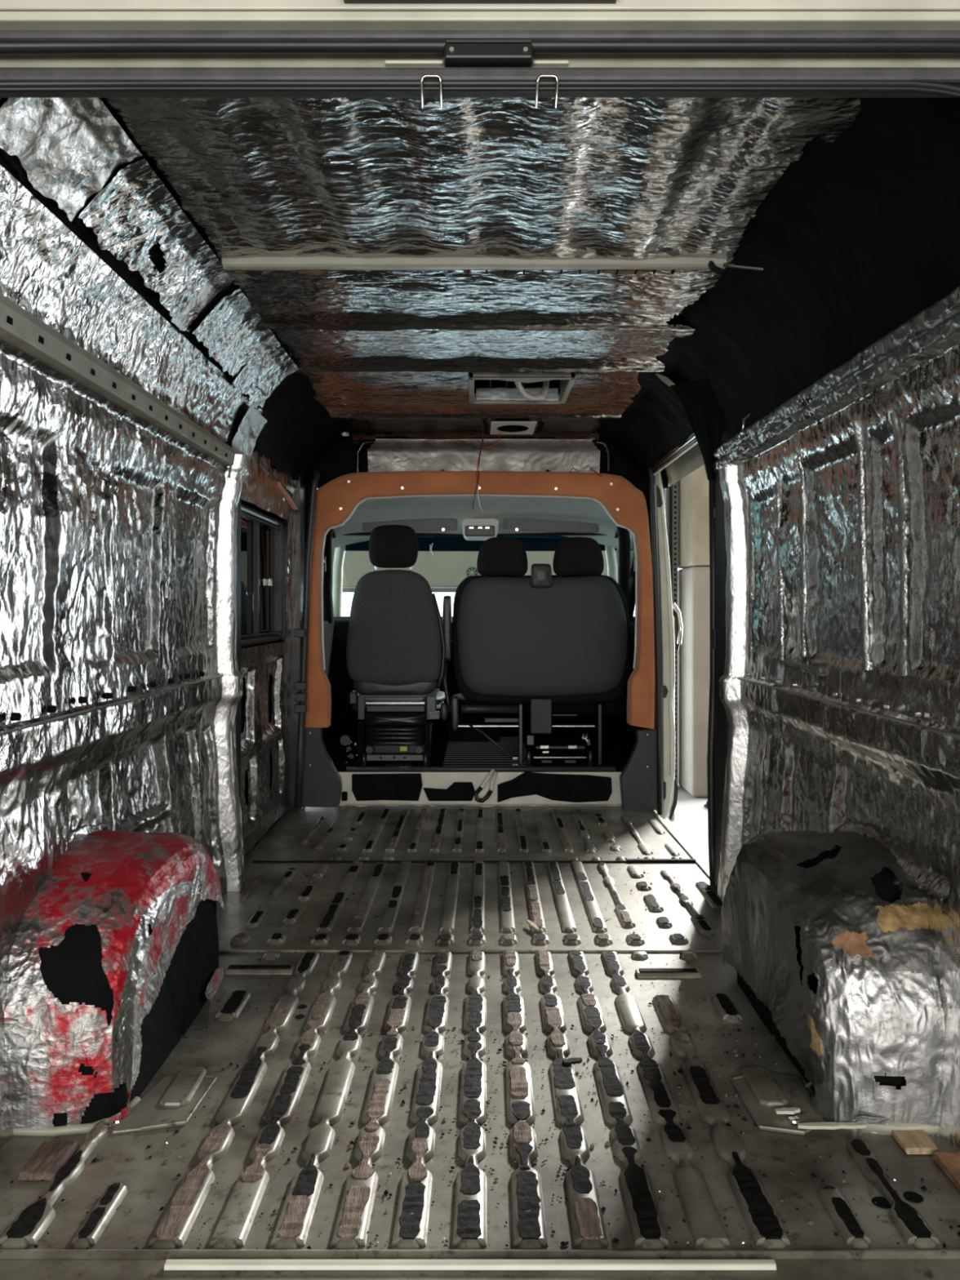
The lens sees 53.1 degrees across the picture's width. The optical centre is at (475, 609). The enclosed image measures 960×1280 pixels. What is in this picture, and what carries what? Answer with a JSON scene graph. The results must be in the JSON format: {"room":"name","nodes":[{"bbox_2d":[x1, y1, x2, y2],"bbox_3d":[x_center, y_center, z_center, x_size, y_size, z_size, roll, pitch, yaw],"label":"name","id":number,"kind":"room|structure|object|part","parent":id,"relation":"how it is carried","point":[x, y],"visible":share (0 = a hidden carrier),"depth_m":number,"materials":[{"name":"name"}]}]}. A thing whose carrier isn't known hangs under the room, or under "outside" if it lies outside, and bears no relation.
{"room":"cargo space","nodes":[
{"label":"cargo space","id":0,"kind":"room"},
{"bbox_2d":[0,97,352,1149],"bbox_3d":[-0.746,0.044,3.123,0.421,1.913,3.646,0,0,0],"label":"wall","id":1,"kind":"structure","parent":0,"point":[122,682],"depth_m":2.29,"materials":[{"name":"metal"}]},
{"bbox_2d":[0,293,235,466],"bbox_3d":[-0.878,-0.542,2.470,0.053,0.084,1.940,0,0,0],"label":"side wall rail","id":2,"kind":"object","parent":1,"relation":"attached to","point":[20,329],"depth_m":2.19,"materials":[{"name":"grey metal"}]},
{"bbox_2d":[235,451,298,856],"bbox_3d":[-0.928,0.240,4.218,0.144,1.760,1.465,0,0,0],"label":"door","id":3,"kind":"structure","parent":1,"relation":"in","point":[263,715],"depth_m":4.19,"materials":[{"name":"metal"}]},
{"bbox_3d":[-0.925,-0.135,4.062,0.020,0.490,0.025,0,0,0],"label":"sliding sash","id":4,"kind":"part","parent":3,"relation":"part of","materials":[{"name":"metal"}]},
{"bbox_3d":[-0.940,-0.135,4.080,0.004,0.500,0.840,0,0,0],"label":"pane","id":5,"kind":"part","parent":3,"relation":"part of","materials":[{"name":"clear glass"}]},
{"bbox_3d":[-0.883,-0.573,4.180,0.024,0.079,0.842,0,0,0],"label":"guide rail","id":6,"kind":"part","parent":3,"relation":"part of","materials":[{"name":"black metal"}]},
{"bbox_2d":[281,471,320,812],"bbox_3d":[-0.869,0.150,4.780,0.221,1.700,0.240,0,0,0],"label":"trim","id":7,"kind":"structure","parent":1,"relation":"attached to","point":[301,593],"depth_m":4.75,"materials":[{"name":"metal"}]},
{"bbox_3d":[-0.922,0.150,4.825,0.115,1.700,0.150,0,0,0],"label":"post","id":8,"kind":"part","parent":7,"relation":"part of","materials":[{"name":"black metal"}]},
{"bbox_2d":[305,480,345,746],"bbox_3d":[-0.865,0.084,5.702,0.209,1.488,1.543,0,0,0],"label":"door","id":9,"kind":"structure","parent":1,"relation":"in","point":[334,558],"depth_m":5.95,"materials":[{"name":"black plastic"}]},
{"bbox_3d":[-0.905,0.084,4.975,0.130,1.488,0.090,0,0,0],"label":"belt post","id":10,"kind":"part","parent":9,"relation":"part of","materials":[{"name":"black plastic"}]},
{"bbox_3d":[-0.927,-0.215,5.710,0.005,0.570,1.380,0,0,0],"label":"pane","id":11,"kind":"part","parent":9,"relation":"part of","materials":[{"name":"clear glass"}]},
{"bbox_3d":[-0.935,0.449,5.675,0.070,0.758,1.450,0,0,0],"label":"panel","id":12,"kind":"part","parent":9,"relation":"part of","materials":[{"name":"black plastic"}]},
{"bbox_2d":[316,488,632,549],"bbox_3d":[0.010,-0.546,5.465,1.920,0.409,1.070,0,0,0],"label":"ceiling","id":13,"kind":"structure","parent":0,"point":[460,508],"depth_m":5.54,"materials":[{"name":"grey fabric"},{"name":"grey plastic"}]},
{"bbox_2d":[361,518,457,531],"bbox_3d":[-0.380,-0.492,5.577,0.557,0.078,0.035,0,0,0],"label":"sun visor","id":14,"kind":"object","parent":13,"relation":"attached to","point":[424,524],"visible":0.85,"depth_m":5.57,"materials":[{"name":"grey plastic"}]},
{"bbox_2d":[342,532,617,555],"bbox_3d":[0.019,-0.205,6.259,1.722,0.540,0.982,0,0,0],"label":"window","id":15,"kind":"structure","parent":13,"relation":"attached to","point":[548,541],"depth_m":5.95,"materials":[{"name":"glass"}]},
{"bbox_2d":[462,518,498,540],"bbox_3d":[0.030,-0.472,5.669,0.216,0.111,0.262,0,0,0],"label":"console","id":16,"kind":"object","parent":13,"relation":"attached to","point":[473,529],"visible":0.97,"depth_m":5.56,"materials":[{"name":"plastic"}]},
{"bbox_2d":[465,525,494,536],"bbox_3d":[0.028,-0.454,5.558,0.171,0.060,0.025,0,0,0],"label":"lamp","id":17,"kind":"object","parent":16,"relation":"attached to","point":[470,531],"depth_m":5.54,"materials":[{"name":"plastic"}]},
{"bbox_2d":[503,518,599,533],"bbox_3d":[0.442,-0.488,5.577,0.552,0.086,0.035,0,0,0],"label":"sun visor","id":18,"kind":"object","parent":13,"relation":"attached to","point":[523,524],"visible":1,"depth_m":5.57,"materials":[{"name":"grey plastic"}]},
{"bbox_2d":[325,724,631,772],"bbox_3d":[0.000,0.474,5.908,2.000,0.808,1.984,0,0,0],"label":"floor","id":19,"kind":"structure","parent":0,"point":[448,756],"depth_m":5.52,"materials":[{"name":"black plastic"}]},
{"bbox_2d":[339,524,451,766],"bbox_3d":[-0.425,0.203,5.456,0.598,1.319,0.829,0,0,0],"label":"seat","id":20,"kind":"object","parent":19,"relation":"on","point":[396,659],"visible":1,"depth_m":5.12,"materials":[{"name":"fabric"}]},
{"bbox_3d":[-0.694,0.698,5.140,0.060,0.058,0.020,0,0,0],"label":"adjuster knob","id":21,"kind":"part","parent":20,"relation":"part of","materials":[{"name":"plastic"}]},
{"bbox_3d":[-0.660,0.784,5.140,0.028,0.027,0.020,0,0,0],"label":"adjuster knob","id":22,"kind":"part","parent":20,"relation":"part of","materials":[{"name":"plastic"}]},
{"bbox_3d":[-0.652,0.473,5.210,0.034,0.060,0.180,0,0,0],"label":"lever","id":23,"kind":"part","parent":20,"relation":"part of","materials":[{"name":"plastic"}]},
{"bbox_3d":[-0.614,0.530,5.440,0.039,0.129,0.520,0,0,0],"label":"frame","id":24,"kind":"part","parent":20,"relation":"part of","materials":[{"name":"black metal"}]},
{"bbox_3d":[-0.446,0.465,5.200,0.358,0.017,0.040,0,0,0],"label":"frame","id":25,"kind":"part","parent":20,"relation":"part of","materials":[{"name":"black metal"}]},
{"bbox_3d":[-0.435,0.094,5.167,0.511,0.617,0.158,0,0,0],"label":"backrest","id":26,"kind":"part","parent":20,"relation":"part of","materials":[{"name":"fabric"}]},
{"bbox_3d":[-0.424,0.787,5.120,0.306,0.030,0.040,0,0,0],"label":"rail","id":27,"kind":"part","parent":20,"relation":"part of","materials":[{"name":"grey metal"}]},
{"bbox_2d":[348,690,445,711],"bbox_3d":[-0.439,0.520,5.535,0.553,0.099,0.670,0,0,0],"label":"frame","id":28,"kind":"object","parent":20,"relation":"on","point":[433,700],"depth_m":5.20,"materials":[{"name":"metal"}]},
{"bbox_3d":[-0.237,0.530,5.440,0.052,0.129,0.520,0,0,0],"label":"frame","id":29,"kind":"part","parent":20,"relation":"part of","materials":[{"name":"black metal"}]},
{"bbox_3d":[-0.166,0.544,5.147,0.038,0.095,0.085,0,0,0],"label":"knob","id":30,"kind":"part","parent":20,"relation":"part of","materials":[{"name":"plastic"}]},
{"bbox_3d":[-0.154,0.103,5.261,0.050,0.360,0.098,0,0,0],"label":"folded armrest","id":31,"kind":"part","parent":20,"relation":"part of","materials":[{"name":"plastic"}]},
{"bbox_3d":[0.030,0.818,4.930,1.380,0.028,0.028,0,0,0],"label":"edge trim","id":32,"kind":"part","parent":19,"relation":"part of","materials":[{"name":"plastic"}]},
{"bbox_2d":[449,537,630,766],"bbox_3d":[0.378,0.245,5.475,1.052,1.275,0.890,0,0,0],"label":"bench","id":33,"kind":"object","parent":19,"relation":"on","point":[542,645],"visible":0.96,"depth_m":5.11,"materials":[{"name":"fabric"}]},
{"bbox_3d":[-0.108,0.556,5.147,0.040,0.190,0.085,0,0,0],"label":"tilt lever","id":34,"kind":"part","parent":33,"relation":"part of","materials":[{"name":"plastic"}]},
{"bbox_3d":[0.077,0.625,5.160,0.343,0.011,0.020,0,0,0],"label":"long rail","id":35,"kind":"part","parent":33,"relation":"part of","materials":[{"name":"metal"}]},
{"bbox_3d":[0.243,0.686,5.150,0.021,0.366,0.060,0,0,0],"label":"leg","id":36,"kind":"part","parent":33,"relation":"part of","materials":[{"name":"black metal"}]},
{"bbox_2d":[449,693,626,715],"bbox_3d":[0.378,0.540,5.616,1.052,0.106,0.608,0,0,0],"label":"seat cushion","id":37,"kind":"object","parent":33,"relation":"on","point":[618,706],"depth_m":5.33,"materials":[{"name":"black fabric"}]},
{"bbox_3d":[0.361,0.143,5.176,0.915,0.648,0.164,0,0,0],"label":"backrest","id":38,"kind":"part","parent":33,"relation":"part of","materials":[{"name":"black fabric"}]},
{"bbox_3d":[0.378,0.804,5.190,0.055,0.015,0.220,0,0,0],"label":"slide rail","id":39,"kind":"part","parent":33,"relation":"part of","materials":[{"name":"plastic"}]},
{"bbox_3d":[0.480,0.566,5.165,0.137,0.009,0.030,0,0,0],"label":"rail","id":40,"kind":"part","parent":33,"relation":"part of","materials":[{"name":"plastic"}]},
{"bbox_3d":[0.503,0.804,5.190,0.059,0.015,0.220,0,0,0],"label":"slide rail","id":41,"kind":"part","parent":33,"relation":"part of","materials":[{"name":"plastic"}]},
{"bbox_3d":[0.527,0.625,5.160,0.231,0.011,0.020,0,0,0],"label":"long rail","id":42,"kind":"part","parent":33,"relation":"part of","materials":[{"name":"metal"}]},
{"bbox_3d":[0.664,0.686,5.150,0.021,0.366,0.060,0,0,0],"label":"leg","id":43,"kind":"part","parent":33,"relation":"part of","materials":[{"name":"black metal"}]},
{"bbox_2d":[0,805,959,1279],"bbox_3d":[0.000,1.021,3.059,1.900,0.078,3.722,0,0,0],"label":"floor","id":44,"kind":"structure","parent":0,"point":[574,935],"depth_m":1.92,"materials":[{"name":"paint"}]},
{"bbox_2d":[17,1141,79,1180],"bbox_3d":[-0.767,0.991,1.735,0.065,0.014,0.108,0,0,0],"label":"plywood offcut","id":45,"kind":"object","parent":44,"relation":"on","point":[50,1157],"visible":1,"depth_m":1.72,"materials":[{"name":"brown wood"}]},
{"bbox_2d":[4,822,224,1136],"bbox_3d":[-0.832,0.757,2.230,0.321,0.495,0.870,0,0,0],"label":"wheel arch","id":46,"kind":"object","parent":44,"relation":"on","point":[113,958],"visible":0.83,"depth_m":1.93,"materials":[{"name":"silver metal"}]},
{"bbox_2d":[112,1066,217,1133],"bbox_3d":[-0.627,0.992,1.952,0.160,0.015,0.245,0,0,0],"label":"bracket","id":47,"kind":"object","parent":44,"relation":"on","point":[172,1101],"visible":1,"depth_m":1.93,"materials":[{"name":"metal"}]},
{"bbox_2d":[302,727,342,807],"bbox_3d":[-0.780,0.790,4.846,0.210,0.400,0.068,0,0,0],"label":"panel","id":48,"kind":"object","parent":44,"relation":"on","point":[322,781],"visible":0.8,"depth_m":4.82,"materials":[{"name":"plastic"}]},
{"bbox_3d":[-0.020,1.000,4.350,1.820,0.002,1.100,0,0,0],"label":"panel","id":49,"kind":"part","parent":44,"relation":"part of","materials":[{"name":"paint"}]},
{"bbox_3d":[-0.020,1.000,3.305,1.820,0.002,1.010,0,0,0],"label":"panel","id":50,"kind":"part","parent":44,"relation":"part of","materials":[{"name":"paint"}]},
{"bbox_3d":[0.000,1.019,1.346,1.900,0.058,0.296,0,0,0],"label":"sill plate","id":51,"kind":"part","parent":44,"relation":"part of","materials":[{"name":"paint"}]},
{"bbox_3d":[-0.020,1.000,2.150,1.820,0.002,1.320,0,0,0],"label":"panel","id":52,"kind":"part","parent":44,"relation":"part of","materials":[{"name":"paint"}]},
{"bbox_2d":[1,808,959,1248],"bbox_3d":[-0.003,0.995,3.148,1.699,0.006,3.308,0,0,0],"label":"crumbs","id":53,"kind":"object","parent":44,"relation":"on","point":[607,1143],"visible":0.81,"depth_m":1.80,"materials":[{"name":"dirt"},{"name":"soil"}]},
{"bbox_2d":[526,920,539,930],"bbox_3d":[0.179,0.984,2.997,0.017,0.006,0.090,0,0,-13],"label":"wood splinter","id":54,"kind":"object","parent":44,"relation":"on","point":[531,923],"visible":1,"depth_m":2.99,"materials":[{"name":"beige wood"}]},
{"bbox_2d":[562,1057,582,1065],"bbox_3d":[0.213,0.984,2.094,0.045,0.006,0.020,0,0,-19],"label":"scrap","id":55,"kind":"object","parent":44,"relation":"on","point":[573,1060],"visible":1,"depth_m":2.09,"materials":[{"name":"black rubber"}]},
{"bbox_2d":[619,728,657,809],"bbox_3d":[0.827,0.803,4.846,0.190,0.408,0.068,0,0,0],"label":"panel","id":56,"kind":"object","parent":44,"relation":"on","point":[638,777],"visible":0.85,"depth_m":4.82,"materials":[{"name":"plastic"}]},
{"bbox_2d":[730,1066,823,1134],"bbox_3d":[0.615,0.990,1.949,0.150,0.018,0.251,0,0,0],"label":"bracket","id":57,"kind":"object","parent":44,"relation":"on","point":[762,1091],"depth_m":1.94,"materials":[{"name":"metal"}]},
{"bbox_3d":[0.614,0.984,1.887,0.050,0.006,0.016,0,0,0],"label":"peeled strip","id":58,"kind":"part","parent":57,"relation":"part of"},
{"bbox_2d":[797,1121,866,1129],"bbox_3d":[0.680,0.984,1.832,0.130,0.006,0.016,0,0,0],"label":"strip","id":59,"kind":"object","parent":44,"relation":"on","point":[829,1125],"visible":1,"depth_m":1.83,"materials":[{"name":"beige paint"}]},
{"bbox_2d":[721,818,945,1136],"bbox_3d":[0.824,0.754,2.230,0.338,0.496,0.867,0,0,0],"label":"wheel arch","id":60,"kind":"object","parent":44,"relation":"on","point":[832,948],"visible":0.84,"depth_m":1.93,"materials":[{"name":"silver metal"}]},
{"bbox_2d":[891,1129,938,1154],"bbox_3d":[0.820,0.991,1.833,0.060,0.014,0.144,0,0,0],"label":"plywood offcut","id":61,"kind":"object","parent":44,"relation":"on","point":[912,1141],"visible":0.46,"depth_m":1.78,"materials":[{"name":"beige wood"}]},
{"bbox_2d":[932,1151,959,1191],"bbox_3d":[0.858,0.989,1.675,0.055,0.018,0.148,0,0,0],"label":"plywood offcut","id":62,"kind":"object","parent":44,"relation":"on","point":[948,1162],"visible":1,"depth_m":1.71,"materials":[{"name":"brown wood"}]},
{"bbox_2d":[99,97,861,446],"bbox_3d":[0.002,-0.868,3.220,1.384,0.069,3.419,0,0,0],"label":"ceiling","id":63,"kind":"structure","parent":0,"point":[391,353],"depth_m":2.19,"materials":[{"name":"metal"}]},
{"bbox_2d":[483,417,544,435],"bbox_3d":[0.178,-0.876,4.560,0.284,0.046,0.310,0,0,0],"label":"cutout","id":64,"kind":"object","parent":63,"relation":"attached to","point":[506,425],"visible":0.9,"depth_m":4.55,"materials":[{"name":"beige metal"}]},
{"bbox_2d":[468,372,575,404],"bbox_3d":[0.175,-0.914,3.940,0.402,0.152,0.700,0,0,0],"label":"ceiling vent opening","id":65,"kind":"object","parent":63,"relation":"attached to","point":[484,388],"visible":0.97,"depth_m":3.99,"materials":[{"name":"beige paint"}]},
{"bbox_2d":[472,418,601,511],"bbox_3d":[0.309,-0.690,4.622,0.645,0.410,0.345,0,0,0],"label":"wires","id":66,"kind":"object","parent":63,"relation":"hanging from","point":[478,460],"visible":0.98,"depth_m":4.76,"materials":[{"name":"plastic"}]},
{"bbox_2d":[306,436,668,488],"bbox_3d":[0.000,-0.815,4.931,2.000,0.370,0.139,0,0,0],"label":"shelf","id":67,"kind":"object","parent":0,"point":[344,458],"depth_m":4.92,"materials":[{"name":"metal"}]},
{"bbox_2d":[304,471,654,728],"bbox_3d":[0.020,-0.049,4.863,1.763,1.294,0.114,0,0,0],"label":"surround","id":68,"kind":"object","parent":67,"relation":"attached to","point":[337,500],"visible":0.95,"depth_m":4.81,"materials":[{"name":"orange wood"}]},
{"bbox_2d":[653,782,709,871],"bbox_3d":[0.000,1.610,4.000,16.000,0.100,24.000,0,0,0],"label":"floor","id":69,"kind":"structure","parent":0,"point":[690,824],"depth_m":6.99,"materials":[{"name":"concrete"}]},
{"bbox_2d":[677,464,710,797],"bbox_3d":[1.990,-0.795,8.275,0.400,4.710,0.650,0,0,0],"label":"sliding door opening","id":70,"kind":"structure","parent":69,"relation":"on","point":[693,499],"depth_m":7.97,"materials":[{"name":"beige paint"}]},
{"bbox_2d":[664,481,677,784],"bbox_3d":[1.712,-0.770,8.455,0.105,4.660,0.190,0,0,0],"label":"track","id":71,"kind":"object","parent":70,"relation":"attached to","point":[670,493],"visible":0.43,"depth_m":8.38,"materials":[{"name":"black metal"}]},
{"bbox_2d":[342,551,607,592],"bbox_3d":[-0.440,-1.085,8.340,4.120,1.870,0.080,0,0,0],"label":"windshield","id":72,"kind":"object","parent":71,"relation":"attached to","point":[444,571],"visible":0.02,"depth_m":8.32},
{"bbox_2d":[466,567,477,576],"bbox_3d":[-0.028,-0.318,8.309,0.100,0.100,0.012,0,0,0],"label":"round sign","id":73,"kind":"object","parent":72,"relation":"attached to","point":[470,571],"visible":0.73,"depth_m":8.31,"materials":[{"name":"green paper"}]},
{"bbox_2d":[596,97,959,1151],"bbox_3d":[0.746,0.092,3.125,0.505,2.016,3.650,0,0,0],"label":"wall","id":74,"kind":"structure","parent":0,"point":[832,369],"depth_m":2.24,"materials":[{"name":"metal"}]},
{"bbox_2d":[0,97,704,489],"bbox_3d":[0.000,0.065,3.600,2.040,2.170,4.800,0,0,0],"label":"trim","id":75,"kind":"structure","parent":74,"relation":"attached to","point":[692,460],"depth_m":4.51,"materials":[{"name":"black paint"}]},
{"bbox_2d":[420,74,443,107],"bbox_3d":[-0.066,-0.784,1.455,0.033,0.035,0.033,0,0,0],"label":"hook","id":76,"kind":"object","parent":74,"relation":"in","point":[424,76],"depth_m":1.44,"materials":[{"name":"metal"}]},
{"bbox_2d":[0,0,959,97],"bbox_3d":[0.000,-0.873,1.465,2.000,0.211,0.190,0,0,0],"label":"trim","id":77,"kind":"structure","parent":74,"relation":"attached to","point":[49,48],"depth_m":1.43,"materials":[{"name":"beige paint"}]},
{"bbox_2d":[338,771,622,807],"bbox_3d":[0.030,0.912,4.870,1.460,0.176,0.065,0,0,0],"label":"panel","id":78,"kind":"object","parent":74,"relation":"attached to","point":[358,788],"depth_m":4.87,"materials":[{"name":"beige paint"}]},
{"bbox_2d":[474,768,497,802],"bbox_3d":[0.053,0.887,4.845,0.119,0.173,0.022,0,0,0],"label":"strap","id":79,"kind":"object","parent":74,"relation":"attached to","point":[480,788],"visible":1,"depth_m":4.84,"materials":[{"name":"grey fabric"}]},
{"bbox_2d":[443,38,533,67],"bbox_3d":[0.020,-0.835,1.448,0.134,0.030,0.045,0,0,0],"label":"lock catch","id":80,"kind":"object","parent":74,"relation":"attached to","point":[457,52],"visible":0.88,"depth_m":1.43,"materials":[{"name":"black metal"}]},
{"bbox_2d":[222,256,764,276],"bbox_3d":[0.030,-0.867,2.459,1.380,0.071,0.117,0,0,2],"label":"roof crossbar","id":81,"kind":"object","parent":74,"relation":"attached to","point":[315,264],"depth_m":2.43,"materials":[{"name":"beige paint"}]},
{"bbox_3d":[-0.003,-0.881,2.446,1.275,0.027,0.042,0,0,0],"label":"rail","id":82,"kind":"part","parent":81,"relation":"part of","materials":[{"name":"grey metal"}]},
{"bbox_3d":[0.602,-0.867,2.424,0.025,0.071,0.070,0,0,-31],"label":"rail","id":83,"kind":"part","parent":81,"relation":"part of","materials":[{"name":"black metal"}]},
{"bbox_3d":[0.672,-0.857,2.405,0.102,0.037,0.010,0,0,30],"label":"rod","id":84,"kind":"part","parent":81,"relation":"part of","materials":[{"name":"metal"}]},
{"bbox_2d":[534,74,559,107],"bbox_3d":[0.108,-0.784,1.455,0.034,0.035,0.033,0,0,0],"label":"hook","id":85,"kind":"object","parent":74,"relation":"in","point":[541,75],"depth_m":1.45,"materials":[{"name":"metal"}]},
{"bbox_2d":[604,480,664,752],"bbox_3d":[0.865,0.084,5.702,0.209,1.488,1.543,0,0,0],"label":"door","id":86,"kind":"structure","parent":74,"relation":"in","point":[620,562],"depth_m":5.67,"materials":[{"name":"black plastic"}]},
{"bbox_3d":[0.935,0.449,5.675,0.070,0.758,1.450,0,0,0],"label":"panel","id":87,"kind":"part","parent":86,"relation":"part of","materials":[{"name":"black plastic"}]},
{"bbox_3d":[0.927,-0.215,5.710,0.005,0.570,1.380,0,0,0],"label":"pane","id":88,"kind":"part","parent":86,"relation":"part of","materials":[{"name":"clear glass"}]},
{"bbox_3d":[0.905,0.084,4.975,0.130,1.488,0.090,0,0,0],"label":"belt post","id":89,"kind":"part","parent":86,"relation":"part of","materials":[{"name":"black plastic"}]},
{"bbox_2d":[648,467,675,819],"bbox_3d":[0.928,0.151,4.848,0.157,1.810,0.204,0,0,0],"label":"trim","id":90,"kind":"structure","parent":74,"relation":"attached to","point":[664,632],"depth_m":4.82,"materials":[{"name":"metal"}]},
{"bbox_2d":[666,602,683,822],"bbox_3d":[1.043,0.532,5.535,0.085,1.136,1.130,0,0,0],"label":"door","id":91,"kind":"structure","parent":74,"relation":"in","point":[677,623],"depth_m":4.98,"materials":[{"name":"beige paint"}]},
{"bbox_3d":[1.025,0.984,4.985,0.050,0.207,0.030,0,0,0],"label":"mud trim","id":92,"kind":"part","parent":91,"relation":"part of","materials":[{"name":"metal"}]},
{"bbox_3d":[1.054,0.072,5.020,0.064,0.217,0.024,0,0,0],"label":"handle","id":93,"kind":"part","parent":91,"relation":"part of","materials":[{"name":"metal"}]},
{"bbox_2d":[670,378,722,480],"bbox_3d":[0.809,-0.639,3.384,0.203,0.352,0.271,0,0,0],"label":"flap","id":94,"kind":"object","parent":74,"relation":"hanging from","point":[698,399],"visible":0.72,"depth_m":3.43,"materials":[{"name":"black fabric"}]}
]}

